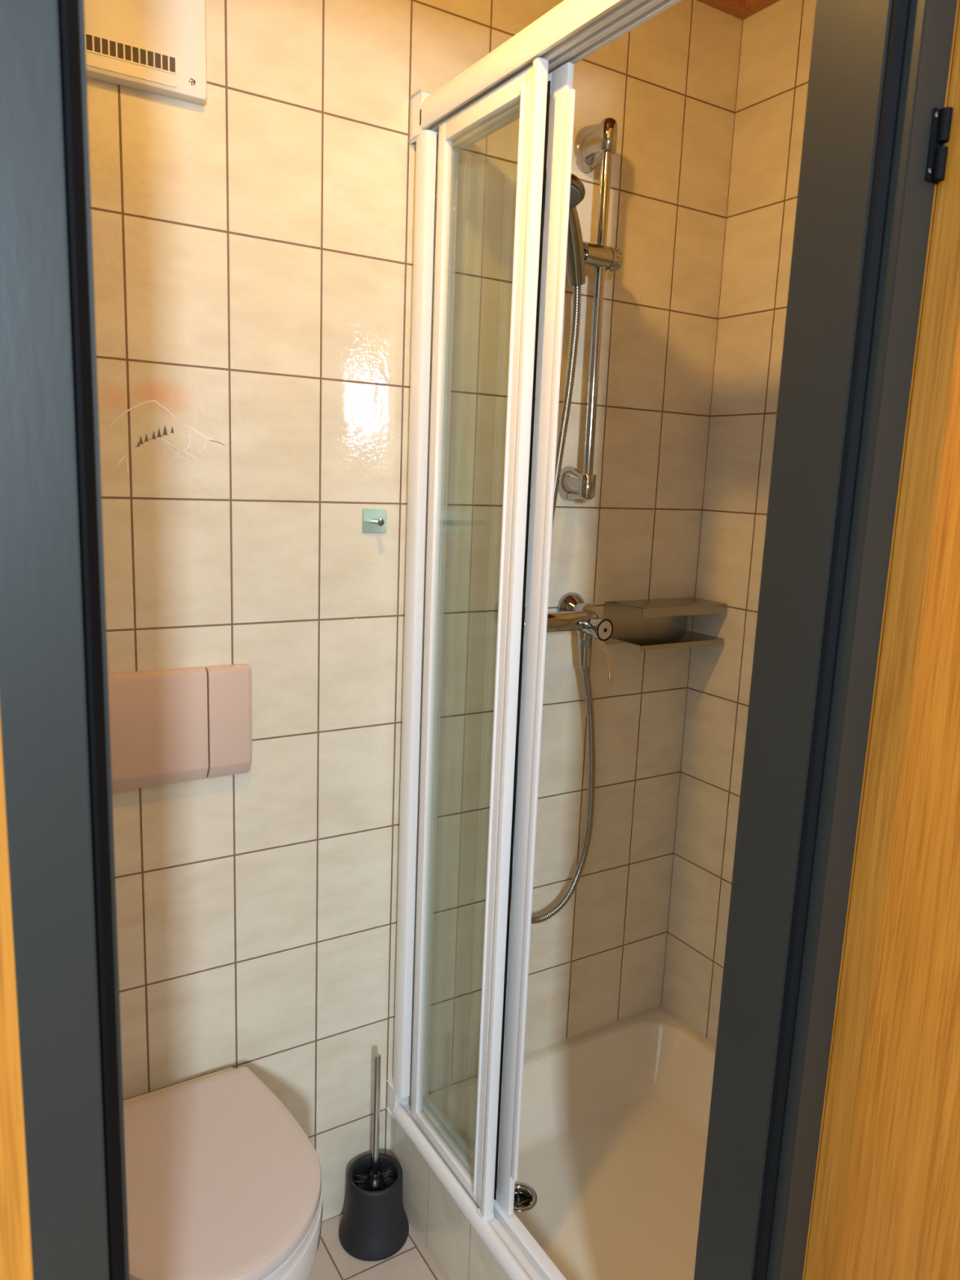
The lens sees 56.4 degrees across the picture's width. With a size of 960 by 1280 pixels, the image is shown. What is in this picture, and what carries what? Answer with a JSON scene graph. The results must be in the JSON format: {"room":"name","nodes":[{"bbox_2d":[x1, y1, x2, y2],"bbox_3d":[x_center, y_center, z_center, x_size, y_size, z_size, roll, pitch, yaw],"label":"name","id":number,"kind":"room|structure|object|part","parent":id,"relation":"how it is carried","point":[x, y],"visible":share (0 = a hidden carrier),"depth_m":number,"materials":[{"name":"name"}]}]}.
{"room":"bathroom","nodes":[
{"label":"bathroom","id":0,"kind":"room"},
{"bbox_2d":[86,0,742,1222],"bbox_3d":[-0.285,-0.069,1.583,1.937,2.450,0.101,-4,12,-31],"label":"wall","id":1,"kind":"structure","parent":0,"point":[252,244],"depth_m":1.56,"materials":[{"name":"tile"}]},
{"bbox_2d":[83,0,206,105],"bbox_3d":[-0.504,-0.898,1.200,0.266,0.266,0.023,-4,12,-31],"label":"fan","id":2,"kind":"object","parent":1,"relation":"attached to","point":[155,46],"visible":0.8,"depth_m":1.24,"materials":[{"name":"white plastic"}]},
{"bbox_2d":[84,31,177,88],"bbox_3d":[-0.498,-0.792,1.213,0.168,0.040,0.001,-4,12,-31],"label":"grille","id":3,"kind":"object","parent":2,"relation":"attached to","point":[121,57],"depth_m":1.23,"materials":[{"name":"white plastic"}]},
{"bbox_2d":[107,663,252,791],"bbox_3d":[-0.510,0.142,1.412,0.303,0.188,0.024,-4,12,-31],"label":"flush plate","id":4,"kind":"object","parent":1,"relation":"attached to","point":[169,726],"visible":0.69,"depth_m":1.42,"materials":[{"name":"beige plastic"}]},
{"bbox_2d":[123,1066,322,1279],"bbox_3d":[-0.427,0.959,1.373,0.325,0.369,0.457,-4,12,-31],"label":"toilet","id":5,"kind":"object","parent":1,"relation":"attached to","point":[223,1180],"visible":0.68,"depth_m":1.30,"materials":[{"name":"beige"}]},
{"bbox_3d":[-0.409,0.814,1.327,0.317,0.016,0.406,-4,12,-31],"label":"seat","id":6,"kind":"part","parent":5,"relation":"part of","materials":[{"name":"plastic"}]},
{"bbox_3d":[-0.428,0.980,1.376,0.325,0.328,0.457,-4,12,-31],"label":"bowl","id":7,"kind":"part","parent":5,"relation":"part of","materials":[{"name":"white ceramic"}]},
{"bbox_2d":[362,508,386,533],"bbox_3d":[-0.176,-0.205,1.545,0.045,0.042,0.031,-4,12,-31],"label":"robe hook","id":8,"kind":"object","parent":1,"relation":"attached to","point":[374,520],"visible":1,"depth_m":1.55,"materials":[{"name":"grey metal"}]},
{"bbox_2d":[408,1222,445,1279],"bbox_3d":[0.028,1.204,1.483,0.008,0.007,0.830,-4,12,-31],"label":"trim","id":9,"kind":"structure","parent":1,"relation":"attached to","point":[425,1254],"depth_m":1.69,"materials":[{"name":"beige"}]},
{"bbox_2d":[390,1115,510,1279],"bbox_3d":[0.038,1.108,1.470,0.006,0.202,0.832,-4,12,-31],"label":"wall","id":10,"kind":"structure","parent":1,"relation":"attached to","point":[455,1248],"depth_m":1.65,"materials":[{"name":"tile"}]},
{"bbox_2d":[493,591,613,684],"bbox_3d":[0.152,0.000,1.734,0.219,0.166,0.129,-4,12,-31],"label":"shower mixer","id":11,"kind":"object","parent":1,"relation":"attached to","point":[572,614],"visible":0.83,"depth_m":1.73,"materials":[{"name":"silver metal"}]},
{"bbox_2d":[511,284,595,924],"bbox_3d":[0.170,-0.026,1.741,0.205,1.248,0.049,-4,12,-31],"label":"shower hose","id":12,"kind":"object","parent":11,"relation":"attached to","point":[576,293],"visible":0.55,"depth_m":1.79,"materials":[{"name":"silver metal"}]},
{"bbox_2d":[577,630,591,639],"bbox_3d":[0.205,-0.020,1.753,0.034,0.036,0.034,-4,12,-31],"label":"outlet","id":13,"kind":"object","parent":11,"relation":"attached to","point":[582,634],"depth_m":1.74,"materials":[{"name":"silver metal"}]},
{"bbox_3d":[0.244,0.040,1.735,0.037,0.096,0.015,-1,11,-19],"label":"lever","id":14,"kind":"part","parent":11,"relation":"part of","materials":[{"name":"silver metal"}]},
{"bbox_2d":[558,117,622,500],"bbox_3d":[0.187,-0.598,1.647,0.129,0.678,0.105,-4,12,-31],"label":"shower rail","id":15,"kind":"object","parent":1,"relation":"attached to","point":[593,143],"visible":0.9,"depth_m":1.63,"materials":[{"name":"silver metal"}]},
{"bbox_2d":[544,170,585,268],"bbox_3d":[0.145,-0.692,1.507,0.168,0.152,0.102,-6,13,-39],"label":"shower head","id":16,"kind":"object","parent":15,"relation":"hanging from","point":[575,252],"visible":0.48,"depth_m":1.53,"materials":[{"name":"silver metal"}]},
{"bbox_3d":[0.161,-0.690,1.554,0.033,0.132,0.090,7,11,24],"label":"handle","id":17,"kind":"part","parent":16,"relation":"part of","materials":[{"name":"silver metal"}]},
{"bbox_3d":[0.216,-0.600,1.649,0.019,0.610,0.019,-4,12,-31],"label":"rail","id":18,"kind":"part","parent":15,"relation":"part of","materials":[{"name":"silver metal"}]},
{"bbox_2d":[603,597,726,650],"bbox_3d":[0.391,-0.035,1.893,0.252,0.094,0.102,-4,12,-31],"label":"shower shelf","id":19,"kind":"object","parent":1,"relation":"attached to","point":[648,624],"visible":0.94,"depth_m":1.89,"materials":[{"name":"silver metal"}]},
{"bbox_3d":[0.360,-0.042,1.932,0.240,0.091,0.002,-4,12,-31],"label":"plate","id":20,"kind":"part","parent":19,"relation":"part of","materials":[{"name":"silver metal"}]},
{"bbox_2d":[697,0,755,20],"bbox_3d":[-0.205,-1.197,1.319,1.737,0.030,0.034,-4,12,-31],"label":"trim","id":21,"kind":"structure","parent":1,"relation":"attached to","point":[736,8],"depth_m":1.74,"materials":[{"name":"brown wood"}]},
{"bbox_2d":[310,1197,529,1279],"bbox_3d":[-0.090,1.241,1.417,1.737,0.050,0.834,-4,12,-31],"label":"floor","id":22,"kind":"structure","parent":0,"point":[332,1262],"depth_m":1.67,"materials":[{"name":"tile"}]},
{"bbox_2d":[338,1053,408,1261],"bbox_3d":[-0.199,0.963,1.707,0.136,0.382,0.136,-4,12,-31],"label":"toilet brush","id":23,"kind":"object","parent":22,"relation":"on","point":[374,1224],"visible":1,"depth_m":1.69,"materials":[{"name":"black plastic"}]},
{"bbox_3d":[-0.197,0.907,1.697,0.012,0.269,0.012,-4,12,-31],"label":"handle","id":24,"kind":"part","parent":23,"relation":"part of","materials":[{"name":"silver metal"}]},
{"bbox_2d":[428,1004,715,1279],"bbox_3d":[0.348,1.067,1.656,0.718,0.180,0.833,-4,12,-31],"label":"shower tray","id":25,"kind":"object","parent":22,"relation":"on","point":[615,1115],"visible":0.52,"depth_m":1.87,"materials":[{"name":"beige ceramic"}]},
{"bbox_2d":[386,0,681,1279],"bbox_3d":[0.095,0.095,1.298,0.072,1.860,0.836,-4,12,-31],"label":"shower door frame","id":26,"kind":"structure","parent":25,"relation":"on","point":[519,78],"depth_m":1.42,"materials":[{"name":"white"}]},
{"bbox_3d":[-0.058,0.930,1.621,0.014,0.018,0.225,-4,12,-31],"label":"rail","id":27,"kind":"part","parent":26,"relation":"part of","materials":[{"name":"white"}]},
{"bbox_3d":[-0.053,0.926,1.644,0.014,0.018,0.246,-4,12,-31],"label":"rail","id":28,"kind":"part","parent":26,"relation":"part of","materials":[{"name":"white"}]},
{"bbox_3d":[-0.036,0.926,1.647,0.014,0.018,0.270,-4,12,-31],"label":"rail","id":29,"kind":"part","parent":26,"relation":"part of","materials":[{"name":"white"}]},
{"bbox_3d":[0.010,-0.778,1.310,0.014,0.028,0.225,-4,12,-31],"label":"sliding panel","id":30,"kind":"part","parent":26,"relation":"part of","materials":[{"name":"white"}]},
{"bbox_3d":[0.015,-0.782,1.333,0.014,0.028,0.246,-4,12,-31],"label":"sliding panel","id":31,"kind":"part","parent":26,"relation":"part of","materials":[{"name":"white"}]},
{"bbox_3d":[0.032,-0.782,1.336,0.014,0.028,0.270,-4,12,-31],"label":"sliding panel","id":32,"kind":"part","parent":26,"relation":"part of","materials":[{"name":"white"}]},
{"bbox_3d":[0.139,-0.781,1.123,0.062,0.048,0.798,-4,12,-31],"label":"header rail","id":33,"kind":"part","parent":26,"relation":"part of","materials":[{"name":"white metal"}]},
{"bbox_2d":[0,0,959,1279],"bbox_3d":[-0.044,0.120,0.599,3.800,2.450,0.004,-4,12,-31],"label":"wall","id":34,"kind":"structure","parent":0,"point":[15,1250],"depth_m":0.50,"materials":[{"name":"brown wood"}]},
{"bbox_2d":[0,0,959,1279],"bbox_3d":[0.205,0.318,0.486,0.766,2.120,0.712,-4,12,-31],"label":"door frame","id":35,"kind":"structure","parent":34,"relation":"in","point":[879,134],"depth_m":0.79,"materials":[{"name":"grey paint"}]},
{"bbox_2d":[661,0,816,1044],"bbox_3d":[0.765,-0.036,1.633,0.100,2.450,0.928,-4,12,-31],"label":"wall","id":36,"kind":"structure","parent":0,"point":[776,42],"depth_m":1.88,"materials":[{"name":"tile"}]},
{"bbox_2d":[744,0,779,13],"bbox_3d":[0.738,-1.177,1.414,0.034,0.030,0.798,-4,12,-31],"label":"trim","id":37,"kind":"structure","parent":36,"relation":"attached to","point":[756,6],"depth_m":1.73,"materials":[{"name":"brown wood"}]}
]}

